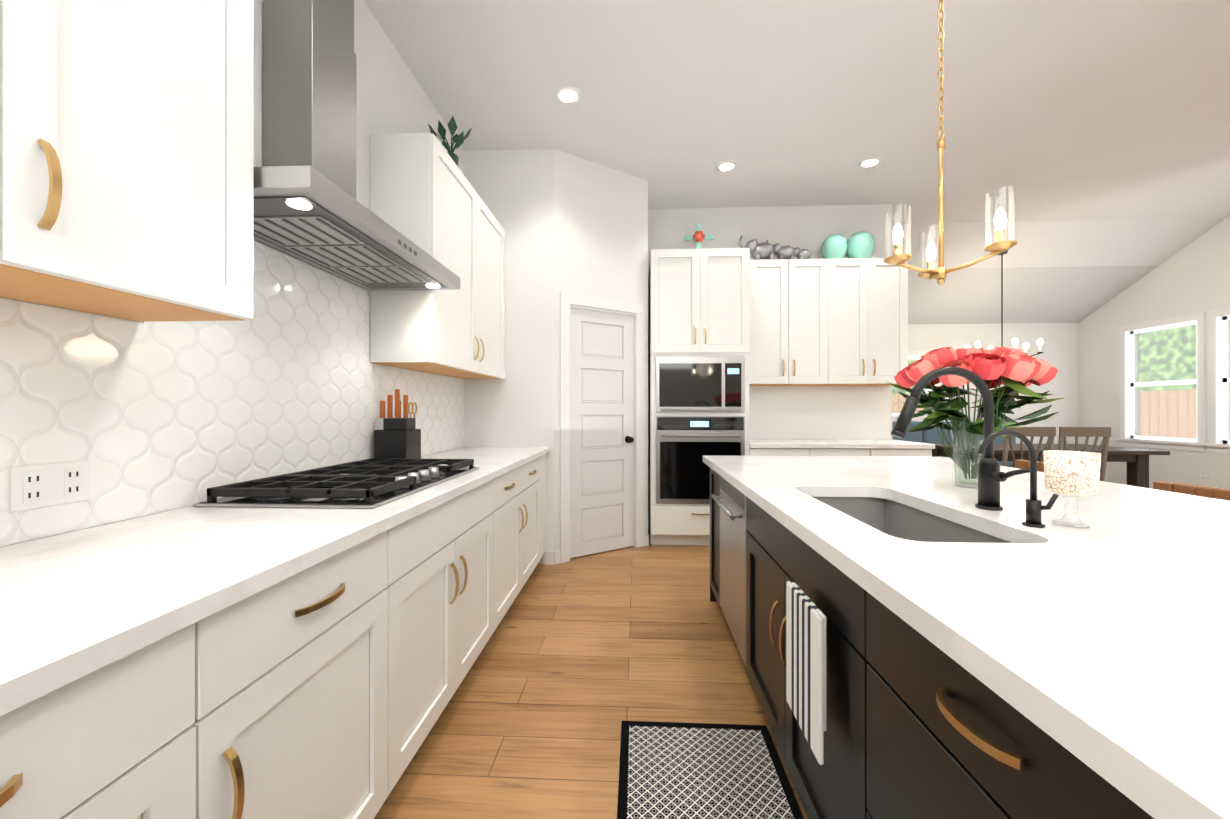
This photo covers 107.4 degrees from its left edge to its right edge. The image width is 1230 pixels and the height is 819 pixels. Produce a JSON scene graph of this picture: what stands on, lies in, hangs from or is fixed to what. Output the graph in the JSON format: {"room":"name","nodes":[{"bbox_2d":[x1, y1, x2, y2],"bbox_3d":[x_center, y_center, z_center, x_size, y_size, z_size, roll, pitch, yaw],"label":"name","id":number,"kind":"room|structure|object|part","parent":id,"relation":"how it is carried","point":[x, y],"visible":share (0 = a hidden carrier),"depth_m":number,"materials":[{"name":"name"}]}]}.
{"room":"dining room and kitchen","nodes":[
{"label":"dining room and kitchen","id":0,"kind":"room"},
{"bbox_2d":[0,0,463,546],"bbox_3d":[-1.317,-0.420,2.639,0.150,3.260,8.370,0,0,3],"label":"wall","id":1,"kind":"structure","parent":0,"point":[392,96],"depth_m":2.34,"materials":[{"name":"white paint"}]},
{"bbox_2d":[0,0,23,271],"bbox_3d":[-1.178,-0.827,0.501,0.330,1.168,0.490,0,0,3],"label":"upper cabinet","id":2,"kind":"object","parent":1,"relation":"attached to","point":[11,11],"depth_m":0.75,"materials":[{"name":"white wood"}]},
{"bbox_2d":[0,0,253,321],"bbox_3d":[-1.154,-0.827,0.989,0.330,1.168,0.487,0,0,3],"label":"upper cabinet","id":3,"kind":"object","parent":1,"relation":"attached to","point":[126,159],"depth_m":0.96,"materials":[{"name":"white wood"}]},
{"bbox_2d":[0,240,464,545],"bbox_3d":[-1.318,-0.155,1.017,0.006,0.898,5.126,0,0,3],"label":"backsplash","id":4,"kind":"structure","parent":1,"relation":"attached to","point":[148,418],"depth_m":1.41,"materials":[{"name":"tile"}]},
{"bbox_2d":[10,460,88,511],"bbox_3d":[-1.309,0.174,1.052,0.008,0.100,0.140,0,0,3],"label":"outlet","id":5,"kind":"object","parent":4,"relation":"attached to","point":[34,486],"visible":1,"depth_m":1.04,"materials":[{"name":"white plastic"}]},
{"bbox_2d":[253,0,459,290],"bbox_3d":[-1.042,-1.321,1.766,0.479,1.453,1.050,0,0,3],"label":"range hood","id":6,"kind":"object","parent":1,"relation":"attached to","point":[309,208],"visible":0.98,"depth_m":1.65,"materials":[{"name":"silver metal"}]},
{"bbox_2d":[370,133,481,372],"bbox_3d":[-1.075,-0.826,2.621,0.330,1.168,0.632,0,0,3],"label":"upper cabinet","id":7,"kind":"object","parent":1,"relation":"attached to","point":[425,196],"depth_m":2.31,"materials":[{"name":"white wood"}]},
{"bbox_2d":[428,116,472,165],"bbox_3d":[-1.032,-1.611,2.828,0.264,0.401,0.251,0,0,3],"label":"decorative plant","id":8,"kind":"object","parent":7,"relation":"on","point":[457,139],"visible":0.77,"depth_m":2.78,"materials":[{"name":"green plant"}]},
{"bbox_2d":[432,200,504,378],"bbox_3d":[-1.044,-0.825,3.253,0.330,1.168,0.633,0,0,3],"label":"upper cabinet","id":9,"kind":"object","parent":1,"relation":"attached to","point":[493,234],"depth_m":3.28,"materials":[{"name":"white wood"}]},
{"bbox_2d":[464,149,553,563],"bbox_3d":[-0.836,-0.419,3.617,0.717,3.260,0.110,0,0,3],"label":"wall","id":10,"kind":"structure","parent":0,"point":[514,189],"depth_m":3.56,"materials":[{"name":"white paint"}]},
{"bbox_2d":[374,528,807,818],"bbox_3d":[2.583,1.260,2.448,8.260,0.100,8.970,0,0,3],"label":"floor","id":11,"kind":"structure","parent":0,"point":[579,660],"depth_m":1.95,"materials":[{"name":"brown wood"}]},
{"bbox_2d":[0,613,215,818],"bbox_3d":[-1.017,0.771,0.456,0.657,0.876,0.580,0,0,3],"label":"base cabinet","id":12,"kind":"object","parent":11,"relation":"on","point":[134,737],"depth_m":0.63,"materials":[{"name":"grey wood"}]},
{"bbox_2d":[0,447,549,716],"bbox_3d":[-0.976,0.314,1.001,0.677,0.040,5.125,0,0,3],"label":"countertop","id":13,"kind":"structure","parent":12,"relation":"on","point":[77,605],"depth_m":0.84,"materials":[{"name":"white stone"}]},
{"bbox_2d":[193,458,478,508],"bbox_3d":[-0.973,0.267,1.801,0.560,0.054,0.910,0,0,3],"label":"cooktop","id":14,"kind":"object","parent":13,"relation":"in","point":[371,483],"visible":1,"depth_m":1.51,"materials":[{"name":"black metal"}]},
{"bbox_2d":[374,389,420,458],"bbox_3d":[-1.135,0.094,2.370,0.170,0.400,0.173,0,0,3],"label":"knife block","id":15,"kind":"object","parent":13,"relation":"on","point":[397,436],"visible":0.98,"depth_m":2.29,"materials":[{"name":"black"}]},
{"bbox_2d":[216,527,395,818],"bbox_3d":[-0.989,0.772,1.025,0.657,0.876,0.560,0,0,3],"label":"base cabinet","id":16,"kind":"object","parent":11,"relation":"on","point":[327,689],"depth_m":1.00,"materials":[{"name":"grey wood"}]},
{"bbox_2d":[396,478,495,782],"bbox_3d":[-0.953,0.772,1.780,0.657,0.876,0.950,0,0,3],"label":"base cabinet","id":17,"kind":"object","parent":11,"relation":"on","point":[446,553],"depth_m":1.64,"materials":[{"name":"grey wood"}]},
{"bbox_2d":[496,455,543,627],"bbox_3d":[-0.903,0.773,2.793,0.657,0.876,1.080,0,0,3],"label":"base cabinet","id":18,"kind":"object","parent":11,"relation":"on","point":[519,491],"depth_m":2.69,"materials":[{"name":"grey wood"}]},
{"bbox_2d":[544,454,545,552],"bbox_3d":[-0.871,0.774,3.446,0.657,0.876,0.227,0,0,3],"label":"base cabinet","id":19,"kind":"object","parent":11,"relation":"on","point":[545,454],"depth_m":3.49,"materials":[{"name":"grey wood"}]},
{"bbox_2d":[649,248,749,544],"bbox_3d":[0.758,-0.098,4.240,0.860,2.620,0.703,0,0,3],"label":"tall cabinet","id":20,"kind":"object","parent":11,"relation":"on","point":[699,325],"visible":0.96,"depth_m":3.95,"materials":[{"name":"white wood"}]},
{"bbox_2d":[684,223,713,248],"bbox_3d":[0.815,-1.609,4.383,0.280,0.400,0.081,0,0,3],"label":"decorative cross","id":21,"kind":"object","parent":20,"relation":"on","point":[698,236],"visible":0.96,"depth_m":4.38,"materials":[{"name":"teal glass"}]},
{"bbox_2d":[617,721,803,818],"bbox_3d":[0.269,1.204,1.079,0.550,0.008,1.310,0,0,3],"label":"rug","id":22,"kind":"object","parent":11,"relation":"on","point":[673,770],"visible":1,"depth_m":1.49,"materials":[{"name":"black fabric"}]},
{"bbox_2d":[749,448,812,455],"bbox_3d":[1.450,0.774,4.247,0.516,0.876,0.620,0,0,3],"label":"base cabinet","id":23,"kind":"object","parent":11,"relation":"on","point":[752,451],"depth_m":3.94,"materials":[{"name":"grey wood"}]},
{"bbox_2d":[813,448,872,455],"bbox_3d":[1.965,0.774,4.222,0.516,0.876,0.620,0,0,3],"label":"base cabinet","id":24,"kind":"object","parent":11,"relation":"on","point":[833,452],"depth_m":3.91,"materials":[{"name":"grey wood"}]},
{"bbox_2d":[873,449,931,456],"bbox_3d":[2.480,0.774,4.197,0.515,0.876,0.620,0,0,3],"label":"base cabinet","id":25,"kind":"object","parent":11,"relation":"on","point":[876,452],"depth_m":3.89,"materials":[{"name":"grey wood"}]},
{"bbox_2d":[749,439,934,448],"bbox_3d":[1.970,0.317,4.208,1.557,0.040,0.642,0,0,3],"label":"countertop","id":26,"kind":"structure","parent":25,"relation":"on","point":[837,443],"depth_m":3.92,"materials":[{"name":"white stone"}]},
{"bbox_2d":[892,422,1015,467],"bbox_3d":[4.669,0.693,6.214,1.900,1.040,0.636,0,0,3],"label":"banquette","id":27,"kind":"object","parent":11,"relation":"on","point":[929,436],"visible":0.15,"depth_m":6.37,"materials":[{"name":"blue fabric"}]},
{"bbox_2d":[703,456,1229,818],"bbox_3d":[1.209,0.752,1.023,1.505,0.915,3.690,0,0,3],"label":"kitchen island","id":28,"kind":"object","parent":11,"relation":"on","point":[919,725],"depth_m":0.79,"materials":[{"name":"black"}]},
{"bbox_2d":[786,581,825,764],"bbox_3d":[0.480,0.642,1.139,0.022,0.335,0.230,0,0,3],"label":"towel","id":29,"kind":"object","parent":28,"relation":"hanging from","point":[806,658],"visible":1,"depth_m":1.10,"materials":[{"name":"white fabric"}]},
{"bbox_2d":[891,367,1029,510],"bbox_3d":[0.985,0.083,1.305,0.314,0.421,0.154,0,0,3],"label":"faucet","id":30,"kind":"object","parent":28,"relation":"on","point":[991,476],"visible":0.96,"depth_m":1.34,"materials":[{"name":"black metal"}]},
{"bbox_3d":[1.217,0.414,1.023,1.490,0.240,3.690,0,0,3],"label":"kitchen island top","id":31,"kind":"part","parent":28,"relation":"part of","materials":[{"name":"white stone"}]},
{"bbox_2d":[951,423,983,488],"bbox_3d":[1.356,0.174,1.722,0.120,0.240,0.120,0,0,3],"label":"flower vase","id":32,"kind":"object","parent":28,"relation":"on","point":[957,478],"visible":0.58,"depth_m":1.72,"materials":[{"name":"clear glass"}]},
{"bbox_2d":[887,346,1062,478],"bbox_3d":[1.353,0.013,1.718,0.503,0.503,0.434,0,0,3],"label":"flower bouquet","id":33,"kind":"object","parent":32,"relation":"in","point":[1014,372],"visible":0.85,"depth_m":1.67,"materials":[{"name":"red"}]},
{"bbox_2d":[977,430,1058,527],"bbox_3d":[1.004,0.173,1.135,0.164,0.241,0.062,0,0,3],"label":"filter faucet","id":34,"kind":"object","parent":28,"relation":"on","point":[1034,507],"visible":1,"depth_m":1.14,"materials":[{"name":"black metal"}]},
{"bbox_2d":[1043,450,1100,528],"bbox_3d":[1.158,0.201,1.147,0.104,0.185,0.104,0,0,3],"label":"compote","id":35,"kind":"object","parent":28,"relation":"on","point":[1072,473],"visible":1,"depth_m":1.11,"materials":[{"name":"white glass"}]},
{"bbox_2d":[1002,427,1055,467],"bbox_3d":[3.987,0.690,4.551,0.470,1.045,0.532,0,0,3],"label":"dining chair","id":36,"kind":"object","parent":11,"relation":"on","point":[1042,432],"visible":0.31,"depth_m":4.31,"materials":[{"name":"brown wood"}]},
{"bbox_2d":[1016,460,1043,471],"bbox_3d":[2.337,0.761,2.615,0.385,0.901,0.415,0,0,3],"label":"stool","id":37,"kind":"object","parent":11,"relation":"on","point":[1022,464],"visible":0.1,"depth_m":2.74,"materials":[{"name":"brown leather"}]},
{"bbox_2d":[928,443,1169,487],"bbox_3d":[4.847,0.823,5.256,1.950,0.780,1.000,0,0,3],"label":"dining table","id":38,"kind":"object","parent":11,"relation":"on","point":[1136,460],"visible":0.27,"depth_m":4.85,"materials":[{"name":"brown wood"}]},
{"bbox_2d":[1057,427,1110,480],"bbox_3d":[4.487,0.690,4.527,0.470,1.045,0.532,0,0,3],"label":"dining chair","id":39,"kind":"object","parent":11,"relation":"on","point":[1088,432],"visible":0.38,"depth_m":4.29,"materials":[{"name":"brown wood"}]},
{"bbox_2d":[1153,481,1229,500],"bbox_3d":[2.197,0.760,1.781,0.385,0.901,0.415,0,0,3],"label":"stool","id":40,"kind":"object","parent":11,"relation":"on","point":[1207,491],"visible":0.08,"depth_m":1.84,"materials":[{"name":"brown leather"}]},
{"bbox_2d":[554,149,647,550],"bbox_3d":[-0.122,-0.419,3.837,0.918,3.260,0.110,0,0,-32],"label":"wall","id":41,"kind":"structure","parent":0,"point":[600,231],"depth_m":3.76,"materials":[{"name":"white paint"}]},
{"bbox_2d":[542,292,648,563],"bbox_3d":[-0.151,0.143,3.808,0.998,2.137,0.128,0,0,-32],"label":"door frame","id":42,"kind":"structure","parent":41,"relation":"attached to","point":[562,554],"depth_m":3.68,"materials":[{"name":"white paint"}]},
{"bbox_2d":[570,308,633,557],"bbox_3d":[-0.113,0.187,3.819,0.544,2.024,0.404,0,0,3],"label":"pantry door","id":43,"kind":"structure","parent":41,"relation":"in","point":[601,431],"depth_m":3.81,"materials":[{"name":"white paint"}]},
{"bbox_2d":[648,204,891,527],"bbox_3d":[1.491,-0.418,4.630,2.553,3.260,0.140,0,0,3],"label":"wall","id":44,"kind":"structure","parent":0,"point":[811,229],"depth_m":4.56,"materials":[{"name":"white paint"}]},
{"bbox_2d":[749,386,890,438],"bbox_3d":[1.964,0.030,4.533,1.560,0.532,0.006,0,0,3],"label":"backsplash","id":45,"kind":"structure","parent":44,"relation":"attached to","point":[819,412],"depth_m":4.53,"materials":[{"name":"white tile"}]},
{"bbox_2d":[749,258,907,385],"bbox_3d":[1.990,-0.823,4.352,1.450,1.170,0.360,0,0,3],"label":"upper cabinet","id":46,"kind":"object","parent":44,"relation":"attached to","point":[831,322],"visible":0.96,"depth_m":4.21,"materials":[{"name":"white wood"}]},
{"bbox_2d":[738,236,810,259],"bbox_3d":[1.540,-1.545,4.358,0.695,0.272,0.127,0,0,3],"label":"figurines","id":47,"kind":"object","parent":46,"relation":"on","point":[764,250],"visible":0.88,"depth_m":4.32,"materials":[{"name":"grey metal"}]},
{"bbox_2d":[821,231,874,258],"bbox_3d":[2.229,-1.544,4.324,0.480,0.270,0.246,0,0,3],"label":"vases","id":48,"kind":"object","parent":46,"relation":"on","point":[860,244],"visible":0.75,"depth_m":4.24,"materials":[{"name":"teal ceramic"}]},
{"bbox_2d":[363,0,1229,223],"bbox_3d":[2.540,-2.110,1.567,7.960,0.120,6.900,0,0,3],"label":"ceiling","id":49,"kind":"structure","parent":0,"point":[1071,110],"depth_m":2.96,"materials":[{"name":"white paint"}]},
{"bbox_2d":[555,86,580,104],"bbox_3d":[-0.306,-2.045,2.947,0.168,0.008,0.168,0,0,-6],"label":"recessed light","id":50,"kind":"object","parent":49,"relation":"in","point":[567,95],"depth_m":2.95,"materials":[{"name":"white paint"}]},
{"bbox_2d":[716,161,736,171],"bbox_3d":[0.937,-2.044,3.807,0.168,0.008,0.168,0,0,-6],"label":"recessed light","id":51,"kind":"object","parent":49,"relation":"in","point":[726,166],"depth_m":3.80,"materials":[{"name":"white paint"}]},
{"bbox_2d":[858,157,881,168],"bbox_3d":[2.116,-2.044,3.750,0.168,0.008,0.168,0,0,-6],"label":"recessed light","id":52,"kind":"object","parent":49,"relation":"in","point":[871,162],"depth_m":3.74,"materials":[{"name":"white paint"}]},
{"bbox_2d":[884,0,1016,284],"bbox_3d":[1.000,-1.222,1.438,0.306,1.655,0.338,0,0,3],"label":"light","id":53,"kind":"object","parent":49,"relation":"hanging from","point":[941,271],"visible":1,"depth_m":1.42,"materials":[{"name":"gold metal"}]},
{"bbox_2d":[892,323,1078,461],"bbox_3d":[2.790,-0.416,6.704,7.660,3.260,0.150,0,0,3],"label":"wall","id":54,"kind":"structure","parent":0,"point":[1060,351],"depth_m":6.47,"materials":[{"name":"white paint"}]},
{"bbox_2d":[892,351,937,420],"bbox_3d":[4.217,-0.341,6.598,0.900,1.010,0.102,0,0,3],"label":"window","id":55,"kind":"structure","parent":54,"relation":"in","point":[915,355],"depth_m":6.55,"materials":[{"name":"white paint"}]},
{"bbox_2d":[892,218,1225,323],"bbox_3d":[2.826,-1.664,5.892,7.810,1.005,1.770,0,0,3],"label":"ceiling","id":56,"kind":"structure","parent":0,"point":[1066,271],"depth_m":5.49,"materials":[{"name":"white paint"}]},
{"bbox_2d":[975,341,980,347],"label":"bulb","id":57,"kind":"object","parent":56,"relation":"hanging from","point":[977,344],"depth_m":5.24,"materials":[{"name":"white glass"}]},
{"bbox_2d":[998,251,1007,346],"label":"dining chandelier","id":58,"kind":"object","parent":56,"relation":"hanging from","point":[1002,253],"depth_m":5.30,"materials":[{"name":"black metal"}]},
{"bbox_2d":[1012,338,1017,348],"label":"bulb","id":59,"kind":"object","parent":56,"relation":"hanging from","point":[1015,342],"depth_m":4.98,"materials":[{"name":"white glass"}]},
{"bbox_2d":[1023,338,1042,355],"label":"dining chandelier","id":60,"kind":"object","parent":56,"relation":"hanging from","point":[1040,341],"depth_m":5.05,"materials":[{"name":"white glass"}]},
{"bbox_2d":[1078,217,1229,488],"bbox_3d":[6.487,-0.720,2.334,0.150,3.860,8.520,0,0,3],"label":"wall","id":61,"kind":"structure","parent":0,"point":[1193,277],"depth_m":5.43,"materials":[{"name":"white paint"}]},
{"bbox_2d":[1116,312,1204,451],"bbox_3d":[6.588,-0.302,5.443,0.132,1.550,0.920,0,0,3],"label":"window","id":62,"kind":"structure","parent":61,"relation":"in","point":[1173,443],"depth_m":5.44,"materials":[{"name":"white paint"}]},
{"bbox_2d":[1200,474,1207,485],"bbox_3d":[6.538,0.782,5.014,0.008,0.116,0.072,0,0,3],"label":"outlet","id":63,"kind":"object","parent":61,"relation":"attached to","point":[1203,479],"visible":1,"depth_m":5.01,"materials":[{"name":"white plastic"}]},
{"bbox_2d":[1203,308,1229,453],"bbox_3d":[6.543,-0.303,4.529,0.132,1.550,0.920,0,0,3],"label":"window","id":64,"kind":"structure","parent":61,"relation":"in","point":[1213,445],"depth_m":4.90,"materials":[{"name":"white paint"}]},
{"label":"outside","id":65,"kind":"structure","parent":0,"visible":0},
{"bbox_2d":[892,325,1196,438],"bbox_3d":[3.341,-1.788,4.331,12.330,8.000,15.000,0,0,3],"label":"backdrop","id":66,"kind":"structure","parent":65,"point":[1168,374],"depth_m":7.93,"materials":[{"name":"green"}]}
]}

